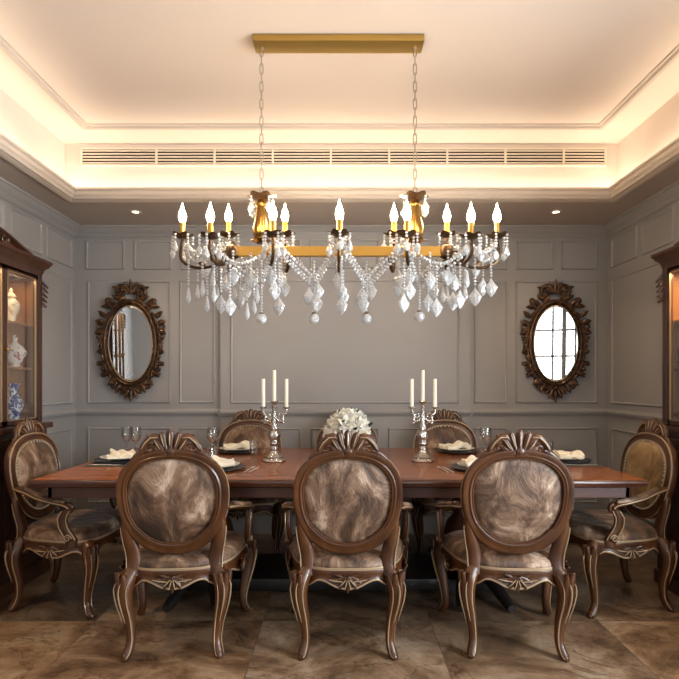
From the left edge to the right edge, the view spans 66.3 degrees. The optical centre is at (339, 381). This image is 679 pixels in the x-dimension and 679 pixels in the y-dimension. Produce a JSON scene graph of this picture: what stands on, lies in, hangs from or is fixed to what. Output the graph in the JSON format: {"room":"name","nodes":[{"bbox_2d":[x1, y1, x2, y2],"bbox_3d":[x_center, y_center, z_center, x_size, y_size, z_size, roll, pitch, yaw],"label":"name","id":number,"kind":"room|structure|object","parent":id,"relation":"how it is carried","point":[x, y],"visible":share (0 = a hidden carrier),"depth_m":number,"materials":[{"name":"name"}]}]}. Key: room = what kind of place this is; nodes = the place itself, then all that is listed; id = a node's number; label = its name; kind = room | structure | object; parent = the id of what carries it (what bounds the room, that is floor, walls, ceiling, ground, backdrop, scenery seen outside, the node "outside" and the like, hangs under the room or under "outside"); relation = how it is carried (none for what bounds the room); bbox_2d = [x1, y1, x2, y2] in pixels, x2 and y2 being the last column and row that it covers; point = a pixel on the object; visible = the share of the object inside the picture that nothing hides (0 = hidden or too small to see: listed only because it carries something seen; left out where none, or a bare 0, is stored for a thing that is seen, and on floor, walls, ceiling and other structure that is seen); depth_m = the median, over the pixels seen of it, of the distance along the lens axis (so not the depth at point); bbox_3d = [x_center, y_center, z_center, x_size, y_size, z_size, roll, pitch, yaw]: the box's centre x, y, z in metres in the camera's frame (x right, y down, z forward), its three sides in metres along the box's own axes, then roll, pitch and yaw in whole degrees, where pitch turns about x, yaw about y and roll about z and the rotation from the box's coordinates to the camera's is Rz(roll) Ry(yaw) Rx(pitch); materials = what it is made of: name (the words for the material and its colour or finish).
{"room":"dining room","nodes":[
{"label":"dining room","id":0,"kind":"room"},
{"bbox_2d":[0,198,74,514],"bbox_3d":[-2.369,-0.070,1.385,0.163,2.740,6.470,0,0,0],"label":"wall","id":1,"kind":"structure","parent":0,"point":[42,239],"depth_m":4.22,"materials":[{"name":"grey paint"}]},
{"bbox_2d":[42,409,76,419],"bbox_3d":[-2.288,0.265,1.410,0.035,0.061,6.220,0,0,0],"label":"trim","id":2,"kind":"structure","parent":1,"relation":"attached to","point":[72,412],"depth_m":4.21,"materials":[{"name":"grey paint"}]},
{"bbox_2d":[0,0,678,224],"bbox_3d":[0.015,-1.610,1.410,4.930,0.540,6.520,0,0,0],"label":"ceiling","id":3,"kind":"structure","parent":0,"point":[110,61],"depth_m":3.23,"materials":[{"name":"beige paint"}]},
{"bbox_2d":[129,210,141,213],"bbox_3d":[-1.607,-1.336,4.087,0.090,0.008,0.090,0,0,0],"label":"recessed light","id":4,"kind":"object","parent":3,"relation":"in","point":[131,211],"visible":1,"depth_m":4.08,"materials":[{"name":"beige paint"}]},
{"bbox_2d":[0,132,678,202],"bbox_3d":[0.015,-1.371,1.425,4.030,0.087,4.850,0,0,0],"label":"trim","id":5,"kind":"structure","parent":3,"relation":"attached to","point":[6,143],"depth_m":3.78,"materials":[{"name":"beige paint"}]},
{"bbox_2d":[0,36,678,129],"bbox_3d":[0.020,-1.791,1.429,3.676,0.026,4.493,0,0,0],"label":"trim","id":6,"kind":"structure","parent":3,"relation":"attached to","point":[673,55],"depth_m":3.62,"materials":[{"name":"beige paint"}]},
{"bbox_2d":[170,34,509,323],"bbox_3d":[-0.007,-1.054,2.737,1.791,1.493,0.390,0,0,0],"label":"crystal chandelier","id":7,"kind":"object","parent":3,"relation":"hanging from","point":[413,231],"visible":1,"depth_m":2.71,"materials":[{"name":"clear glass"}]},
{"bbox_2d":[80,147,606,166],"bbox_3d":[0.026,-1.697,3.921,3.963,0.137,0.017,0,0,0],"label":"ceiling vent","id":8,"kind":"object","parent":3,"relation":"in","point":[89,156],"visible":1,"depth_m":3.92,"materials":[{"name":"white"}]},
{"bbox_2d":[550,210,561,213],"bbox_3d":[1.698,-1.336,4.087,0.090,0.008,0.090,0,0,0],"label":"recessed light","id":9,"kind":"object","parent":3,"relation":"in","point":[552,211],"visible":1,"depth_m":4.08,"materials":[{"name":"beige paint"}]},
{"bbox_2d":[0,534,678,678],"bbox_3d":[0.015,1.350,1.410,5.030,0.100,6.620,0,0,0],"label":"floor","id":10,"kind":"structure","parent":0,"point":[49,635],"depth_m":2.68,"materials":[{"name":"tile"}]},
{"bbox_2d":[0,227,52,600],"bbox_3d":[-2.126,0.167,3.002,0.280,2.266,1.250,0,0,0],"label":"china cabinet","id":11,"kind":"object","parent":10,"relation":"on","point":[22,271],"visible":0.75,"depth_m":3.40,"materials":[{"name":"brown wood"}]},
{"bbox_2d":[8,288,20,321],"bbox_3d":[-2.155,-0.504,3.406,0.108,0.224,0.108,0,0,0],"label":"ginger jar","id":12,"kind":"object","parent":11,"relation":"on","point":[14,306],"visible":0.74,"depth_m":3.38,"materials":[{"name":"beige ceramic"}]},
{"bbox_2d":[8,383,23,419],"bbox_3d":[-2.155,0.134,3.432,0.120,0.250,0.120,0,0,0],"label":"vase","id":13,"kind":"object","parent":11,"relation":"on","point":[15,402],"visible":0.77,"depth_m":3.40,"materials":[{"name":"blue ceramic"}]},
{"bbox_2d":[8,335,26,366],"bbox_3d":[-2.155,-0.206,3.448,0.142,0.216,0.142,0,0,0],"label":"jar","id":14,"kind":"object","parent":11,"relation":"on","point":[17,353],"visible":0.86,"depth_m":3.42,"materials":[{"name":"white ceramic"}]},
{"bbox_2d":[8,320,32,326],"bbox_3d":[-2.174,-0.384,3.002,0.158,0.014,1.098,0,0,0],"label":"shelf","id":15,"kind":"object","parent":11,"relation":"attached to","point":[10,323],"depth_m":3.47,"materials":[{"name":"brown wood"}]},
{"bbox_2d":[8,367,32,369],"bbox_3d":[-2.174,-0.090,3.002,0.158,0.014,1.098,0,0,0],"label":"shelf","id":16,"kind":"object","parent":11,"relation":"attached to","point":[9,368],"depth_m":3.45,"materials":[{"name":"brown wood"}]},
{"bbox_2d":[4,418,125,618],"bbox_3d":[-1.621,0.761,3.165,0.601,1.087,0.701,0,0,0],"label":"carved armchair","id":17,"kind":"object","parent":10,"relation":"on","point":[31,454],"visible":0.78,"depth_m":2.95,"materials":[{"name":"brown wood"}]},
{"bbox_2d":[17,440,56,507],"bbox_3d":[-1.843,0.563,3.165,0.107,0.418,0.423,0,0,0],"label":"cushion","id":18,"kind":"object","parent":17,"relation":"on","point":[35,458],"depth_m":3.10,"materials":[{"name":"fabric"}]},
{"bbox_2d":[24,508,120,540],"bbox_3d":[-1.600,0.854,3.165,0.516,0.082,0.601,0,0,0],"label":"seat cushion","id":19,"kind":"object","parent":17,"relation":"on","point":[84,524],"depth_m":3.01,"materials":[{"name":"fabric"}]},
{"bbox_2d":[113,429,256,662],"bbox_3d":[-0.803,0.761,2.684,0.701,1.087,0.601,0,0,-4],"label":"carved armchair","id":20,"kind":"object","parent":10,"relation":"on","point":[172,498],"visible":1,"depth_m":2.44,"materials":[{"name":"brown wood"}]},
{"bbox_2d":[127,459,215,542],"bbox_3d":[-0.787,0.563,2.462,0.423,0.418,0.107,0,0,-4],"label":"cushion","id":21,"kind":"object","parent":20,"relation":"on","point":[169,500],"depth_m":2.43,"materials":[{"name":"fabric"}]},
{"bbox_2d":[139,530,245,567],"bbox_3d":[-0.804,0.854,2.704,0.601,0.082,0.516,0,0,-4],"label":"seat cushion","id":22,"kind":"object","parent":20,"relation":"on","point":[234,549],"depth_m":2.49,"materials":[{"name":"fabric"}]},
{"bbox_2d":[218,409,285,553],"bbox_3d":[-0.735,0.761,4.016,0.701,1.087,0.601,0,0,0],"label":"carved armchair","id":23,"kind":"object","parent":10,"relation":"on","point":[250,427],"visible":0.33,"depth_m":4.22,"materials":[{"name":"brown wood"}]},
{"bbox_2d":[225,426,270,447],"bbox_3d":[-0.735,0.563,4.239,0.423,0.418,0.107,0,0,0],"label":"cushion","id":24,"kind":"object","parent":23,"relation":"on","point":[233,434],"depth_m":4.23,"materials":[{"name":"fabric"}]},
{"bbox_2d":[229,498,280,503],"bbox_3d":[-0.735,0.854,3.995,0.601,0.082,0.516,0,0,0],"label":"seat cushion","id":25,"kind":"object","parent":23,"relation":"on","point":[254,500],"depth_m":3.76,"materials":[{"name":"fabric"}]},
{"bbox_2d":[29,448,648,611],"bbox_3d":[-0.006,0.907,3.438,3.292,0.773,1.365,0,0,0],"label":"dining table","id":26,"kind":"object","parent":10,"relation":"on","point":[270,480],"visible":0.29,"depth_m":3.04,"materials":[{"name":"brown wood"}]},
{"bbox_2d":[82,462,126,466],"bbox_3d":[-1.425,0.517,3.400,0.310,0.004,0.430,0,0,0],"label":"placemat","id":27,"kind":"object","parent":26,"relation":"on","point":[121,464],"visible":0.24,"depth_m":3.21,"materials":[{"name":"grey"}]},
{"bbox_2d":[89,464,119,464],"bbox_3d":[-1.453,0.511,3.212,0.193,0.006,0.022,0,0,0],"label":"fork","id":28,"kind":"object","parent":27,"relation":"on","point":[89,464],"visible":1,"depth_m":3.21,"materials":[{"name":"silver metal"}]},
{"bbox_2d":[93,457,129,462],"bbox_3d":[-1.425,0.507,3.400,0.344,0.016,0.344,0,0,0],"label":"charger plate","id":29,"kind":"object","parent":27,"relation":"on","point":[99,460],"visible":0.42,"depth_m":3.32,"materials":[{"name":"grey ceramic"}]},
{"bbox_2d":[100,454,130,460],"bbox_3d":[-1.425,0.492,3.400,0.270,0.020,0.270,0,0,0],"label":"dinner plate","id":30,"kind":"object","parent":29,"relation":"on","point":[103,456],"visible":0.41,"depth_m":3.32,"materials":[{"name":"white ceramic"}]},
{"bbox_2d":[106,448,135,459],"bbox_3d":[-1.427,0.466,3.410,0.161,0.055,0.225,0,0,-16],"label":"napkin","id":31,"kind":"object","parent":30,"relation":"on","point":[121,453],"visible":0.96,"depth_m":3.34,"materials":[{"name":"beige fabric"}]},
{"bbox_2d":[207,427,218,455],"bbox_3d":[-0.895,0.420,3.660,0.082,0.198,0.082,0,0,0],"label":"wine glass","id":32,"kind":"object","parent":26,"relation":"on","point":[208,427],"visible":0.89,"depth_m":3.65,"materials":[{"name":"clear glass"}]},
{"bbox_2d":[223,463,245,471],"bbox_3d":[-0.735,0.511,3.105,0.344,0.016,0.344,0,0,0],"label":"charger plate","id":33,"kind":"object","parent":26,"relation":"on","point":[241,465],"visible":0.26,"depth_m":3.08,"materials":[{"name":"grey ceramic"}]},
{"bbox_2d":[222,461,239,467],"bbox_3d":[-0.735,0.497,3.105,0.270,0.020,0.270,0,0,0],"label":"dinner plate","id":34,"kind":"object","parent":33,"relation":"on","point":[236,462],"visible":0.21,"depth_m":3.06,"materials":[{"name":"white ceramic"}]},
{"bbox_2d":[211,455,234,466],"bbox_3d":[-0.745,0.471,3.103,0.225,0.055,0.161,0,0,-16],"label":"napkin","id":35,"kind":"object","parent":34,"relation":"on","point":[223,462],"visible":0.5,"depth_m":3.07,"materials":[{"name":"beige fabric"}]},
{"bbox_2d":[214,447,260,453],"bbox_3d":[-0.760,0.511,3.875,0.344,0.016,0.344,0,0,0],"label":"charger plate","id":36,"kind":"object","parent":26,"relation":"on","point":[256,449],"visible":0.6,"depth_m":3.83,"materials":[{"name":"grey ceramic"}]},
{"bbox_2d":[220,446,255,450],"bbox_3d":[-0.760,0.497,3.875,0.270,0.020,0.270,0,0,0],"label":"dinner plate","id":37,"kind":"object","parent":36,"relation":"on","point":[253,447],"visible":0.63,"depth_m":3.80,"materials":[{"name":"white"}]},
{"bbox_2d":[223,440,252,450],"bbox_3d":[-0.750,0.471,3.877,0.225,0.055,0.161,0,0,-16],"label":"napkin","id":38,"kind":"object","parent":37,"relation":"on","point":[244,444],"visible":0.9,"depth_m":3.82,"materials":[{"name":"beige fabric"}]},
{"bbox_2d":[260,401,289,462],"bbox_3d":[-0.430,0.322,3.418,0.160,0.396,0.156,0,0,43],"label":"candelabrum","id":39,"kind":"object","parent":26,"relation":"on","point":[274,456],"visible":1,"depth_m":3.40,"materials":[{"name":"silver metal"}]},
{"bbox_2d":[261,377,264,406],"bbox_3d":[-0.504,0.066,3.420,0.025,0.194,0.025,0,0,0],"label":"taper candle","id":40,"kind":"object","parent":39,"relation":"on","point":[263,379],"visible":1,"depth_m":3.41,"materials":[{"name":"beige wax"}]},
{"bbox_2d":[272,370,275,400],"bbox_3d":[-0.432,0.018,3.420,0.025,0.215,0.025,0,0,0],"label":"taper candle","id":41,"kind":"object","parent":39,"relation":"on","point":[273,371],"visible":0.98,"depth_m":3.41,"materials":[{"name":"beige wax"}]},
{"bbox_2d":[285,377,287,406],"bbox_3d":[-0.352,0.066,3.420,0.025,0.194,0.025,0,0,0],"label":"taper candle","id":42,"kind":"object","parent":39,"relation":"on","point":[286,379],"visible":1,"depth_m":3.41,"materials":[{"name":"beige wax"}]},
{"bbox_2d":[408,401,437,462],"bbox_3d":[0.547,0.322,3.418,0.160,0.396,0.156,0,0,43],"label":"candelabrum","id":43,"kind":"object","parent":26,"relation":"on","point":[422,456],"visible":1,"depth_m":3.40,"materials":[{"name":"silver metal"}]},
{"bbox_2d":[410,379,413,406],"bbox_3d":[0.473,0.066,3.420,0.025,0.194,0.025,0,0,0],"label":"taper candle","id":44,"kind":"object","parent":43,"relation":"on","point":[411,380],"visible":1,"depth_m":3.41,"materials":[{"name":"beige wax"}]},
{"bbox_2d":[421,370,424,400],"bbox_3d":[0.545,0.018,3.420,0.025,0.215,0.025,0,0,0],"label":"taper candle","id":45,"kind":"object","parent":43,"relation":"on","point":[422,371],"visible":0.98,"depth_m":3.41,"materials":[{"name":"beige wax"}]},
{"bbox_2d":[433,379,436,406],"bbox_3d":[0.625,0.066,3.420,0.025,0.194,0.025,0,0,0],"label":"taper candle","id":46,"kind":"object","parent":43,"relation":"on","point":[434,380],"visible":1,"depth_m":3.41,"materials":[{"name":"beige wax"}]},
{"bbox_2d":[433,447,479,453],"bbox_3d":[0.865,0.511,3.875,0.344,0.016,0.344,0,0,0],"label":"charger plate","id":47,"kind":"object","parent":26,"relation":"on","point":[437,449],"visible":0.59,"depth_m":3.83,"materials":[{"name":"grey ceramic"}]},
{"bbox_2d":[438,446,473,450],"bbox_3d":[0.865,0.497,3.875,0.270,0.020,0.270,0,0,0],"label":"dinner plate","id":48,"kind":"object","parent":47,"relation":"on","point":[460,449],"visible":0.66,"depth_m":3.79,"materials":[{"name":"white ceramic"}]},
{"bbox_2d":[439,440,470,450],"bbox_3d":[0.875,0.471,3.877,0.225,0.055,0.161,0,0,-16],"label":"napkin","id":49,"kind":"object","parent":48,"relation":"on","point":[458,444],"visible":0.97,"depth_m":3.83,"materials":[{"name":"beige fabric"}]},
{"bbox_2d":[450,463,467,470],"bbox_3d":[0.835,0.511,3.105,0.344,0.016,0.344,0,0,0],"label":"charger plate","id":50,"kind":"object","parent":26,"relation":"on","point":[454,465],"visible":0.26,"depth_m":3.11,"materials":[{"name":"grey ceramic"}]},
{"bbox_3d":[0.835,0.497,3.105,0.270,0.020,0.270,0,0,0],"label":"dinner plate","id":51,"kind":"object","parent":50,"relation":"on","visible":0},
{"bbox_2d":[461,455,476,466],"bbox_3d":[0.825,0.471,3.103,0.225,0.055,0.161,0,0,-16],"label":"napkin","id":52,"kind":"object","parent":51,"relation":"on","point":[471,458],"visible":0.29,"depth_m":3.07,"materials":[{"name":"beige fabric"}]},
{"bbox_2d":[564,462,602,466],"bbox_3d":[1.455,0.517,3.400,0.310,0.004,0.430,0,0,0],"label":"placemat","id":53,"kind":"object","parent":26,"relation":"on","point":[587,462],"visible":0.24,"depth_m":3.21,"materials":[{"name":"grey"}]},
{"bbox_2d":[560,458,591,462],"bbox_3d":[1.455,0.507,3.400,0.344,0.016,0.344,0,0,0],"label":"charger plate","id":54,"kind":"object","parent":53,"relation":"on","point":[585,460],"visible":0.33,"depth_m":3.32,"materials":[{"name":"grey ceramic"}]},
{"bbox_2d":[559,456,584,460],"bbox_3d":[1.455,0.492,3.400,0.270,0.020,0.270,0,0,0],"label":"dinner plate","id":55,"kind":"object","parent":54,"relation":"on","point":[573,458],"visible":0.31,"depth_m":3.30,"materials":[{"name":"white ceramic"}]},
{"bbox_2d":[552,450,584,459],"bbox_3d":[1.457,0.466,3.390,0.161,0.055,0.225,0,0,-16],"label":"napkin","id":56,"kind":"object","parent":55,"relation":"on","point":[560,453],"visible":0.78,"depth_m":3.32,"materials":[{"name":"beige fabric"}]},
{"bbox_2d":[565,464,596,464],"bbox_3d":[1.486,0.511,3.211,0.198,0.004,0.019,0,0,0],"label":"table knife","id":57,"kind":"object","parent":53,"relation":"on","point":[565,464],"visible":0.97,"depth_m":3.21,"materials":[{"name":"silver metal"}]},
{"bbox_3d":[0.055,0.458,3.460,0.176,0.125,0.176,0,0,0],"label":"flower bowl","id":58,"kind":"object","parent":26,"relation":"on","visible":0},
{"bbox_2d":[323,407,372,436],"bbox_3d":[0.054,0.322,3.457,0.326,0.308,0.321,0,0,43],"label":"flower bouquet","id":59,"kind":"object","parent":58,"relation":"in","point":[344,419],"visible":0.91,"depth_m":3.37,"materials":[{"name":"white plant"}]},
{"bbox_2d":[281,429,412,660],"bbox_3d":[0.037,0.761,2.684,0.701,1.087,0.601,0,0,0],"label":"carved armchair","id":60,"kind":"object","parent":10,"relation":"on","point":[347,504],"visible":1,"depth_m":2.44,"materials":[{"name":"brown wood"}]},
{"bbox_2d":[291,536,402,567],"bbox_3d":[0.037,0.854,2.705,0.601,0.082,0.516,0,0,0],"label":"seat cushion","id":61,"kind":"object","parent":60,"relation":"on","point":[316,557],"depth_m":2.47,"materials":[{"name":"fabric"}]},
{"bbox_2d":[304,459,391,542],"bbox_3d":[0.037,0.563,2.461,0.423,0.418,0.107,0,0,0],"label":"cushion","id":62,"kind":"object","parent":60,"relation":"on","point":[346,500],"depth_m":2.43,"materials":[{"name":"fabric"}]},
{"bbox_2d":[315,411,378,447],"bbox_3d":[0.060,0.761,4.016,0.701,1.087,0.601,0,0,0],"label":"carved armchair","id":63,"kind":"object","parent":10,"relation":"on","point":[374,436],"visible":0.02,"depth_m":4.24,"materials":[{"name":"brown wood"}]},
{"bbox_2d":[411,409,477,553],"bbox_3d":[0.860,0.761,4.016,0.701,1.087,0.601,0,0,0],"label":"carved armchair","id":64,"kind":"object","parent":10,"relation":"on","point":[444,430],"visible":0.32,"depth_m":4.22,"materials":[{"name":"brown wood"}]},
{"bbox_2d":[416,498,452,503],"bbox_3d":[0.860,0.854,3.995,0.601,0.082,0.516,0,0,0],"label":"seat cushion","id":65,"kind":"object","parent":64,"relation":"on","point":[418,500],"depth_m":3.76,"materials":[{"name":"fabric"}]},
{"bbox_2d":[426,426,470,447],"bbox_3d":[0.860,0.563,4.239,0.423,0.418,0.107,0,0,0],"label":"cushion","id":66,"kind":"object","parent":64,"relation":"on","point":[438,435],"depth_m":4.23,"materials":[{"name":"fabric"}]},
{"bbox_2d":[431,429,576,662],"bbox_3d":[0.851,0.761,2.684,0.701,1.087,0.601,0,0,4],"label":"carved armchair","id":67,"kind":"object","parent":10,"relation":"on","point":[517,498],"visible":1,"depth_m":2.44,"materials":[{"name":"brown wood"}]},
{"bbox_2d":[443,530,550,567],"bbox_3d":[0.852,0.854,2.704,0.601,0.082,0.516,0,0,4],"label":"seat cushion","id":68,"kind":"object","parent":67,"relation":"on","point":[454,548],"depth_m":2.49,"materials":[{"name":"fabric"}]},
{"bbox_2d":[474,459,562,542],"bbox_3d":[0.835,0.563,2.462,0.423,0.418,0.107,0,0,4],"label":"cushion","id":69,"kind":"object","parent":67,"relation":"on","point":[516,500],"depth_m":2.43,"materials":[{"name":"fabric"}]},
{"bbox_2d":[568,418,677,618],"bbox_3d":[1.631,0.761,3.165,0.601,1.087,0.701,0,0,0],"label":"carved armchair","id":70,"kind":"object","parent":10,"relation":"on","point":[649,455],"visible":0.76,"depth_m":2.95,"materials":[{"name":"brown wood"}]},
{"bbox_2d":[569,508,657,540],"bbox_3d":[1.610,0.854,3.165,0.516,0.082,0.601,0,0,0],"label":"seat cushion","id":71,"kind":"object","parent":70,"relation":"on","point":[584,524],"depth_m":2.99,"materials":[{"name":"fabric"}]},
{"bbox_2d":[624,440,664,507],"bbox_3d":[1.853,0.563,3.165,0.107,0.418,0.423,0,0,0],"label":"cushion","id":72,"kind":"object","parent":70,"relation":"on","point":[644,459],"depth_m":3.10,"materials":[{"name":"brown fabric"}]},
{"bbox_2d":[651,241,678,596],"bbox_3d":[2.159,0.167,2.785,0.275,2.266,1.250,0,0,0],"label":"china cabinet","id":73,"kind":"object","parent":10,"relation":"on","point":[668,259],"visible":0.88,"depth_m":3.31,"materials":[{"name":"brown wood"}]},
{"bbox_2d":[676,348,678,363],"bbox_3d":[2.168,-0.168,3.265,0.100,0.140,0.100,0,0,0],"label":"vase","id":74,"kind":"object","parent":73,"relation":"on","point":[677,352],"visible":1,"depth_m":3.27,"materials":[{"name":"grey ceramic"}]},
{"bbox_2d":[75,232,607,515],"bbox_3d":[0.015,-0.070,4.566,4.930,2.740,0.208,0,0,0],"label":"wall","id":75,"kind":"structure","parent":0,"point":[212,359],"depth_m":4.51,"materials":[{"name":"grey paint"}]},
{"bbox_2d":[95,279,165,401],"bbox_3d":[-1.802,-0.355,4.474,0.598,1.062,0.054,0,0,-4],"label":"oval mirror","id":76,"kind":"object","parent":75,"relation":"attached to","point":[130,349],"visible":1,"depth_m":4.47,"materials":[{"name":"brown metal"}]},
{"bbox_2d":[108,306,151,380],"bbox_3d":[-1.802,-0.330,4.479,0.368,0.652,0.008,0,2,-9],"label":"mirror glass","id":77,"kind":"object","parent":76,"relation":"attached to","point":[129,338],"depth_m":4.47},
{"bbox_2d":[119,386,141,401],"bbox_3d":[-1.802,0.102,4.473,0.193,0.147,0.051,0,0,-4],"label":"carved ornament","id":78,"kind":"object","parent":76,"relation":"attached to","point":[130,391],"depth_m":4.47,"materials":[{"name":"brown wood"}]},
{"bbox_2d":[230,516,448,533],"bbox_3d":[0.015,1.225,4.490,4.630,0.150,0.070,0,0,0],"label":"baseboard","id":79,"kind":"structure","parent":75,"relation":"attached to","point":[260,524],"depth_m":4.46,"materials":[{"name":"grey paint"}]},
{"bbox_2d":[76,409,606,415],"bbox_3d":[0.015,0.265,4.485,4.630,0.061,0.080,0,0,0],"label":"trim","id":80,"kind":"structure","parent":75,"relation":"attached to","point":[80,412],"depth_m":4.49,"materials":[{"name":"grey paint"}]},
{"bbox_2d":[520,279,591,401],"bbox_3d":[1.854,-0.355,4.473,0.598,1.062,0.058,0,0,6],"label":"oval mirror","id":81,"kind":"object","parent":75,"relation":"attached to","point":[555,349],"visible":1,"depth_m":4.46,"materials":[{"name":"brown metal"}]},
{"bbox_2d":[544,386,566,401],"bbox_3d":[1.853,0.102,4.469,0.193,0.147,0.051,0,0,5],"label":"carved ornament","id":82,"kind":"object","parent":81,"relation":"attached to","point":[555,391],"depth_m":4.46,"materials":[{"name":"brown wood"}]},
{"bbox_2d":[534,306,578,380],"bbox_3d":[1.854,-0.330,4.472,0.368,0.652,0.008,0,2,13],"label":"mirror glass","id":83,"kind":"object","parent":81,"relation":"attached to","point":[556,343],"depth_m":4.46,"materials":[{"name":"white"}]},
{"bbox_2d":[608,201,678,524],"bbox_3d":[2.398,-0.070,1.385,0.163,2.740,6.470,0,0,0],"label":"wall","id":84,"kind":"structure","parent":0,"point":[634,312],"depth_m":4.11,"materials":[{"name":"grey paint"}]},
{"bbox_2d":[0,177,678,237],"bbox_3d":[0.015,-1.295,1.410,4.650,0.094,6.240,0,0,0],"label":"trim","id":85,"kind":"structure","parent":84,"relation":"attached to","point":[9,192],"depth_m":4.45,"materials":[{"name":"grey paint"}]},
{"bbox_2d":[606,409,661,421],"bbox_3d":[2.317,0.265,1.410,0.035,0.061,6.220,0,0,0],"label":"trim","id":86,"kind":"structure","parent":84,"relation":"attached to","point":[643,416],"depth_m":4.10,"materials":[{"name":"grey paint"}]},
{"bbox_2d":[646,550,656,559],"bbox_3d":[2.322,1.225,1.410,0.025,0.150,6.220,0,0,0],"label":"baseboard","id":87,"kind":"structure","parent":84,"relation":"attached to","point":[651,553],"depth_m":3.84,"materials":[{"name":"grey paint"}]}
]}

